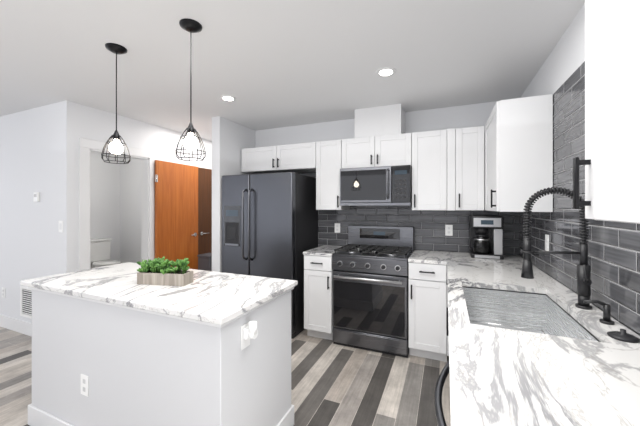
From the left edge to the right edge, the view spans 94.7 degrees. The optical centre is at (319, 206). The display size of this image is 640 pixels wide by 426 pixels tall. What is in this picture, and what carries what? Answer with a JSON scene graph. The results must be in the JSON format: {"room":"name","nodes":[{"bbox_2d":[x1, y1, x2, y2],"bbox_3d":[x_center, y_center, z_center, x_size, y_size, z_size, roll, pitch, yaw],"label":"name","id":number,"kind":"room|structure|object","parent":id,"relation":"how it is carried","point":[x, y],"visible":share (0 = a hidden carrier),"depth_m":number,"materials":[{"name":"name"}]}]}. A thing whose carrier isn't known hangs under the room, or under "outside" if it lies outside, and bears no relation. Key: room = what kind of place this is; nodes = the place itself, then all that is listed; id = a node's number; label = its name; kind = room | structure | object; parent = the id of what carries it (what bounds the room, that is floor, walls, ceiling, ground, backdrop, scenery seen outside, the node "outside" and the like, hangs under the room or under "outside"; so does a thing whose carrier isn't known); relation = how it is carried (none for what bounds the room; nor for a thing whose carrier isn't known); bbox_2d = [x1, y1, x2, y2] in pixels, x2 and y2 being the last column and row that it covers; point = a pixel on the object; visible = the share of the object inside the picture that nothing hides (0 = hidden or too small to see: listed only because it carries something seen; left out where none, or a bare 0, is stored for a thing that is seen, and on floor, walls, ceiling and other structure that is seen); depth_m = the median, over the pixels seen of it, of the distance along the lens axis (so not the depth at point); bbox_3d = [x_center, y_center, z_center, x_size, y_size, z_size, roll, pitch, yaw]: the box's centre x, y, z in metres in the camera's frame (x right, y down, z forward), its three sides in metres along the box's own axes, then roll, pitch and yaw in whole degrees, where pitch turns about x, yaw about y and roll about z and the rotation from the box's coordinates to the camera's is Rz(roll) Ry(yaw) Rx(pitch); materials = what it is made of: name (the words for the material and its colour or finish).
{"room":"kitchen","nodes":[
{"label":"kitchen","id":0,"kind":"room"},
{"bbox_2d":[0,100,79,322],"bbox_3d":[-4.390,0.165,3.791,4.150,2.440,0.130,0,0,23],"label":"wall","id":1,"kind":"structure","parent":0,"point":[39,149],"depth_m":3.12,"materials":[{"name":"white paint"}]},
{"bbox_2d":[2,287,4,297],"bbox_3d":[-3.649,0.985,3.400,0.072,0.115,0.008,0,0,23],"label":"outlet","id":2,"kind":"object","parent":1,"relation":"attached to","point":[3,291],"visible":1,"depth_m":3.39,"materials":[{"name":"white plastic"}]},
{"bbox_2d":[0,314,31,336],"bbox_3d":[-4.412,1.315,3.723,4.163,0.140,0.013,0,0,23],"label":"baseboard","id":3,"kind":"structure","parent":1,"relation":"attached to","point":[16,325],"depth_m":3.25,"materials":[{"name":"white wood"}]},
{"bbox_2d":[20,286,31,318],"bbox_3d":[-3.162,1.030,3.190,0.280,0.330,0.012,0,0,23],"label":"air vent","id":4,"kind":"object","parent":1,"relation":"in","point":[25,301],"visible":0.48,"depth_m":3.20,"materials":[{"name":"white metal"}]},
{"bbox_2d":[33,192,39,201],"bbox_3d":[-2.989,-0.105,3.110,0.080,0.100,0.023,0,0,23],"label":"switch","id":5,"kind":"object","parent":1,"relation":"attached to","point":[36,196],"visible":0.98,"depth_m":3.10,"materials":[{"name":"white plastic"}]},
{"bbox_2d":[59,221,62,231],"bbox_3d":[-2.591,0.195,2.949,0.072,0.115,0.007,0,0,23],"label":"light switch","id":6,"kind":"object","parent":1,"relation":"attached to","point":[60,226],"visible":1,"depth_m":2.94,"materials":[{"name":"white plastic"}]},
{"bbox_2d":[80,104,207,267],"bbox_3d":[-1.826,0.165,4.665,0.120,2.440,3.490,0,0,23],"label":"wall","id":7,"kind":"structure","parent":0,"point":[115,188],"depth_m":5.49,"materials":[{"name":"white paint"}]},
{"bbox_2d":[79,137,153,269],"bbox_3d":[-2.349,0.338,3.418,0.136,2.095,0.835,0,0,23],"label":"door frame","id":8,"kind":"structure","parent":7,"relation":"attached to","point":[87,147],"depth_m":3.19,"materials":[{"name":"white wood"}]},
{"bbox_2d":[155,160,197,269],"bbox_3d":[-1.947,0.387,4.072,0.088,1.973,0.707,0,0,23],"label":"door","id":9,"kind":"structure","parent":7,"relation":"in","point":[176,211],"depth_m":4.04,"materials":[{"name":"brown wood"}]},
{"bbox_2d":[198,167,211,254],"bbox_3d":[-1.671,0.387,4.790,0.062,1.973,0.760,0,0,23],"label":"hall door","id":10,"kind":"structure","parent":7,"relation":"in","point":[204,210],"depth_m":4.57,"materials":[{"name":"brown wood"}]},
{"bbox_2d":[0,327,450,425],"bbox_3d":[-2.774,1.415,2.162,8.600,0.060,9.200,0,0,23],"label":"floor","id":11,"kind":"structure","parent":0,"point":[332,384],"depth_m":2.29,"materials":[{"name":"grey wood"}]},
{"bbox_2d":[91,238,120,267],"bbox_3d":[-3.845,0.985,5.219,0.717,0.800,0.507,0,0,23],"label":"toilet","id":12,"kind":"object","parent":11,"relation":"on","point":[100,252],"visible":0.46,"depth_m":5.30,"materials":[{"name":"white ceramic"}]},
{"bbox_2d":[27,286,294,425],"bbox_3d":[-1.012,0.953,1.878,1.563,0.866,0.668,0,0,23],"label":"kitchen island","id":13,"kind":"object","parent":11,"relation":"on","point":[141,354],"depth_m":1.55,"materials":[{"name":"white paint"}]},
{"bbox_2d":[81,374,88,396],"bbox_3d":[-1.325,1.002,1.660,0.070,0.115,0.005,0,0,23],"label":"outlet","id":14,"kind":"object","parent":13,"relation":"attached to","point":[85,385],"visible":1,"depth_m":1.66,"materials":[{"name":"white plastic"}]},
{"bbox_2d":[20,262,297,325],"bbox_3d":[-1.028,0.494,1.885,1.630,0.050,0.700,0,0,23],"label":"island countertop","id":15,"kind":"structure","parent":13,"relation":"on","point":[214,298],"depth_m":1.66,"materials":[{"name":"white stone"}]},
{"bbox_2d":[137,256,192,285],"bbox_3d":[-0.958,0.391,1.819,0.340,0.158,0.136,0,0,9],"label":"planter","id":16,"kind":"object","parent":15,"relation":"on","point":[158,271],"visible":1,"depth_m":1.79,"materials":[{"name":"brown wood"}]},
{"bbox_2d":[241,321,257,350],"bbox_3d":[-0.335,0.620,1.426,0.064,0.130,0.070,0,0,23],"label":"plug","id":17,"kind":"object","parent":13,"relation":"attached to","point":[249,330],"visible":1,"depth_m":1.41,"materials":[{"name":"white plastic"}]},
{"bbox_2d":[197,253,211,270],"bbox_3d":[-1.608,1.035,4.284,0.230,0.700,0.230,0,0,23],"label":"storage bin","id":18,"kind":"object","parent":11,"relation":"on","point":[205,261],"visible":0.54,"depth_m":4.18,"materials":[{"name":"grey"}]},
{"bbox_2d":[222,172,317,338],"bbox_3d":[-0.595,0.510,3.524,0.930,1.750,0.759,0,0,23],"label":"fridge","id":19,"kind":"object","parent":11,"relation":"on","point":[269,225],"visible":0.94,"depth_m":3.22,"materials":[{"name":"grey metal"}]},
{"bbox_2d":[304,255,332,339],"bbox_3d":[0.092,0.943,3.313,0.314,0.884,0.608,0,0,23],"label":"base cabinet","id":20,"kind":"object","parent":11,"relation":"on","point":[318,270],"depth_m":3.04,"materials":[{"name":"white wood"}]},
{"bbox_2d":[303,245,341,256],"bbox_3d":[0.090,0.485,3.313,0.322,0.030,0.615,0,0,23],"label":"countertop","id":21,"kind":"structure","parent":20,"relation":"on","point":[325,250],"depth_m":3.12,"materials":[{"name":"stone"}]},
{"bbox_2d":[332,225,413,357],"bbox_3d":[0.564,0.800,3.068,0.730,1.170,0.690,0,0,23],"label":"stove","id":22,"kind":"object","parent":11,"relation":"on","point":[370,288],"visible":1,"depth_m":2.84,"materials":[{"name":"grey metal"}]},
{"bbox_2d":[409,262,448,361],"bbox_3d":[1.078,0.943,2.856,0.369,0.884,0.676,0,0,23],"label":"base cabinet","id":23,"kind":"object","parent":11,"relation":"on","point":[428,315],"depth_m":2.62,"materials":[{"name":"white wood"}]},
{"bbox_2d":[408,250,446,264],"bbox_3d":[1.066,0.485,2.897,0.316,0.030,0.615,0,0,23],"label":"countertop","id":24,"kind":"structure","parent":23,"relation":"on","point":[418,256],"depth_m":2.75,"materials":[{"name":"stone"}]},
{"bbox_2d":[443,252,639,425],"bbox_3d":[0.720,0.485,0.856,0.648,0.030,4.640,0,0,23],"label":"countertop","id":25,"kind":"structure","parent":23,"relation":"on","point":[503,377],"depth_m":0.87,"materials":[{"name":"stone"}]},
{"bbox_2d":[469,215,503,259],"bbox_3d":[1.562,0.275,2.805,0.278,0.390,0.274,0,0,23],"label":"coffee maker","id":26,"kind":"object","parent":25,"relation":"on","point":[486,236],"visible":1,"depth_m":2.71,"materials":[{"name":"black plastic"}]},
{"bbox_2d":[462,286,600,341],"bbox_3d":[0.952,0.614,1.442,0.480,0.225,0.780,0,0,23],"label":"sink","id":27,"kind":"object","parent":25,"relation":"in","point":[530,312],"visible":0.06,"depth_m":1.74,"materials":[{"name":"silver metal"}]},
{"bbox_2d":[520,187,591,309],"bbox_3d":[1.122,0.186,1.402,0.280,0.567,0.101,0,0,23],"label":"faucet","id":28,"kind":"object","parent":25,"relation":"on","point":[584,282],"visible":0.85,"depth_m":1.39,"materials":[{"name":"black metal"}]},
{"bbox_2d":[583,300,614,324],"bbox_3d":[1.137,0.425,1.205,0.098,0.088,0.044,0,0,23],"label":"soap dispenser","id":29,"kind":"object","parent":25,"relation":"on","point":[606,319],"visible":0.96,"depth_m":1.19,"materials":[{"name":"black plastic"}]},
{"bbox_2d":[607,329,639,342],"bbox_3d":[1.087,0.454,1.058,0.084,0.031,0.084,0,0,23],"label":"stopper","id":30,"kind":"object","parent":25,"relation":"on","point":[622,335],"visible":1,"depth_m":1.05,"materials":[{"name":"grey"}]},
{"bbox_2d":[434,361,448,425],"bbox_3d":[0.664,0.945,0.783,0.673,0.880,0.597,0,0,23],"label":"dishwasher","id":31,"kind":"object","parent":11,"relation":"on","point":[442,377],"visible":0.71,"depth_m":0.90,"materials":[{"name":"grey metal"}]},
{"bbox_2d":[208,116,315,271],"bbox_3d":[-0.708,0.165,4.662,0.120,2.440,2.620,0,0,23],"label":"wall","id":32,"kind":"structure","parent":0,"point":[229,138],"depth_m":3.51,"materials":[{"name":"white paint"}]},
{"bbox_2d":[242,142,317,173],"bbox_3d":[-0.464,-0.595,3.707,1.038,0.300,0.320,0,0,23],"label":"upper cabinet","id":33,"kind":"object","parent":32,"relation":"attached to","point":[300,157],"depth_m":3.54,"materials":[{"name":"white wood"}]},
{"bbox_2d":[314,139,349,209],"bbox_3d":[0.155,-0.356,3.443,0.304,0.778,0.320,0,0,23],"label":"upper cabinet","id":34,"kind":"object","parent":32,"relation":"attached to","point":[329,152],"depth_m":3.30,"materials":[{"name":"white wood"}]},
{"bbox_2d":[335,223,339,232],"bbox_3d":[0.211,0.255,3.592,0.072,0.115,0.008,0,0,23],"label":"electrical outlet","id":35,"kind":"object","parent":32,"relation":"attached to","point":[337,227],"visible":1,"depth_m":3.59,"materials":[{"name":"white plastic"}]},
{"bbox_2d":[0,0,584,140],"bbox_3d":[-2.774,-1.085,2.162,8.600,0.060,9.200,0,0,23],"label":"ceiling","id":36,"kind":"structure","parent":0,"point":[269,64],"depth_m":2.05,"materials":[{"name":"white paint"}]},
{"bbox_2d":[101,43,130,163],"bbox_3d":[-1.351,-0.674,1.957,0.165,0.760,0.165,0,0,23],"label":"pendant light","id":37,"kind":"object","parent":36,"relation":"hanging from","point":[115,146],"visible":1,"depth_m":1.94,"materials":[{"name":"black metal"}]},
{"bbox_2d":[175,18,205,160],"bbox_3d":[-0.749,-0.664,1.711,0.165,0.780,0.165,0,0,23],"label":"pendant light","id":38,"kind":"object","parent":36,"relation":"hanging from","point":[190,140],"visible":1,"depth_m":1.70,"materials":[{"name":"black metal"}]},
{"bbox_2d":[220,95,235,100],"bbox_3d":[-0.890,-1.051,2.858,0.156,0.007,0.156,0,0,23],"label":"recessed light","id":39,"kind":"object","parent":36,"relation":"in","point":[227,98],"visible":1,"depth_m":2.85,"materials":[{"name":"white plastic"}]},
{"bbox_2d":[376,67,395,75],"bbox_3d":[0.515,-1.051,2.303,0.156,0.007,0.156,0,0,23],"label":"recessed light","id":40,"kind":"object","parent":36,"relation":"in","point":[386,71],"visible":1,"depth_m":2.28,"materials":[{"name":"white plastic"}]},
{"bbox_2d":[342,133,413,167],"bbox_3d":[0.636,-0.581,3.238,0.738,0.328,0.320,0,0,23],"label":"upper cabinet","id":41,"kind":"object","parent":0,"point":[395,149],"depth_m":3.07,"materials":[{"name":"white wood"}]},
{"bbox_2d":[340,165,411,205],"bbox_3d":[0.613,-0.214,3.183,0.730,0.398,0.439,0,0,23],"label":"microwave","id":42,"kind":"object","parent":41,"relation":"attached to","point":[379,186],"visible":1,"depth_m":3.01,"materials":[{"name":"grey metal"}]},
{"bbox_2d":[412,130,445,209],"bbox_3d":[1.160,-0.356,3.015,0.396,0.778,0.320,0,0,23],"label":"upper cabinet","id":43,"kind":"object","parent":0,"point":[429,170],"depth_m":2.89,"materials":[{"name":"white wood"}]},
{"bbox_2d":[445,225,452,235],"bbox_3d":[1.357,0.245,3.104,0.072,0.115,0.008,0,0,23],"label":"electrical outlet","id":44,"kind":"object","parent":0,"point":[448,230],"visible":1,"depth_m":3.10,"materials":[{"name":"white plastic"}]},
{"bbox_2d":[446,127,477,210],"bbox_3d":[1.420,-0.356,2.871,0.336,0.778,0.379,0,0,23],"label":"upper cabinet","id":45,"kind":"object","parent":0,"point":[461,143],"depth_m":2.77,"materials":[{"name":"white wood"}]},
{"bbox_2d":[512,3,639,335],"bbox_3d":[0.649,0.165,-0.304,0.128,2.440,7.090,0,0,23],"label":"wall","id":46,"kind":"structure","parent":0,"point":[613,247],"depth_m":1.65,"materials":[{"name":"white paint"}]},
{"bbox_2d":[478,94,552,211],"bbox_3d":[1.496,-0.356,2.339,0.379,0.778,0.698,0,0,23],"label":"upper cabinet","id":47,"kind":"object","parent":46,"relation":"attached to","point":[503,162],"depth_m":2.02,"materials":[{"name":"white wood"}]},
{"bbox_2d":[545,234,548,250],"bbox_3d":[1.580,0.250,2.055,0.008,0.115,0.072,0,0,23],"label":"electrical outlet","id":48,"kind":"object","parent":46,"relation":"attached to","point":[546,242],"visible":0.94,"depth_m":2.05,"materials":[{"name":"white plastic"}]},
{"bbox_2d":[574,0,639,223],"bbox_3d":[0.744,-0.356,0.501,0.320,0.778,0.424,0,0,23],"label":"upper cabinet","id":49,"kind":"object","parent":46,"relation":"attached to","point":[611,162],"depth_m":0.64,"materials":[{"name":"white wood"}]}
]}

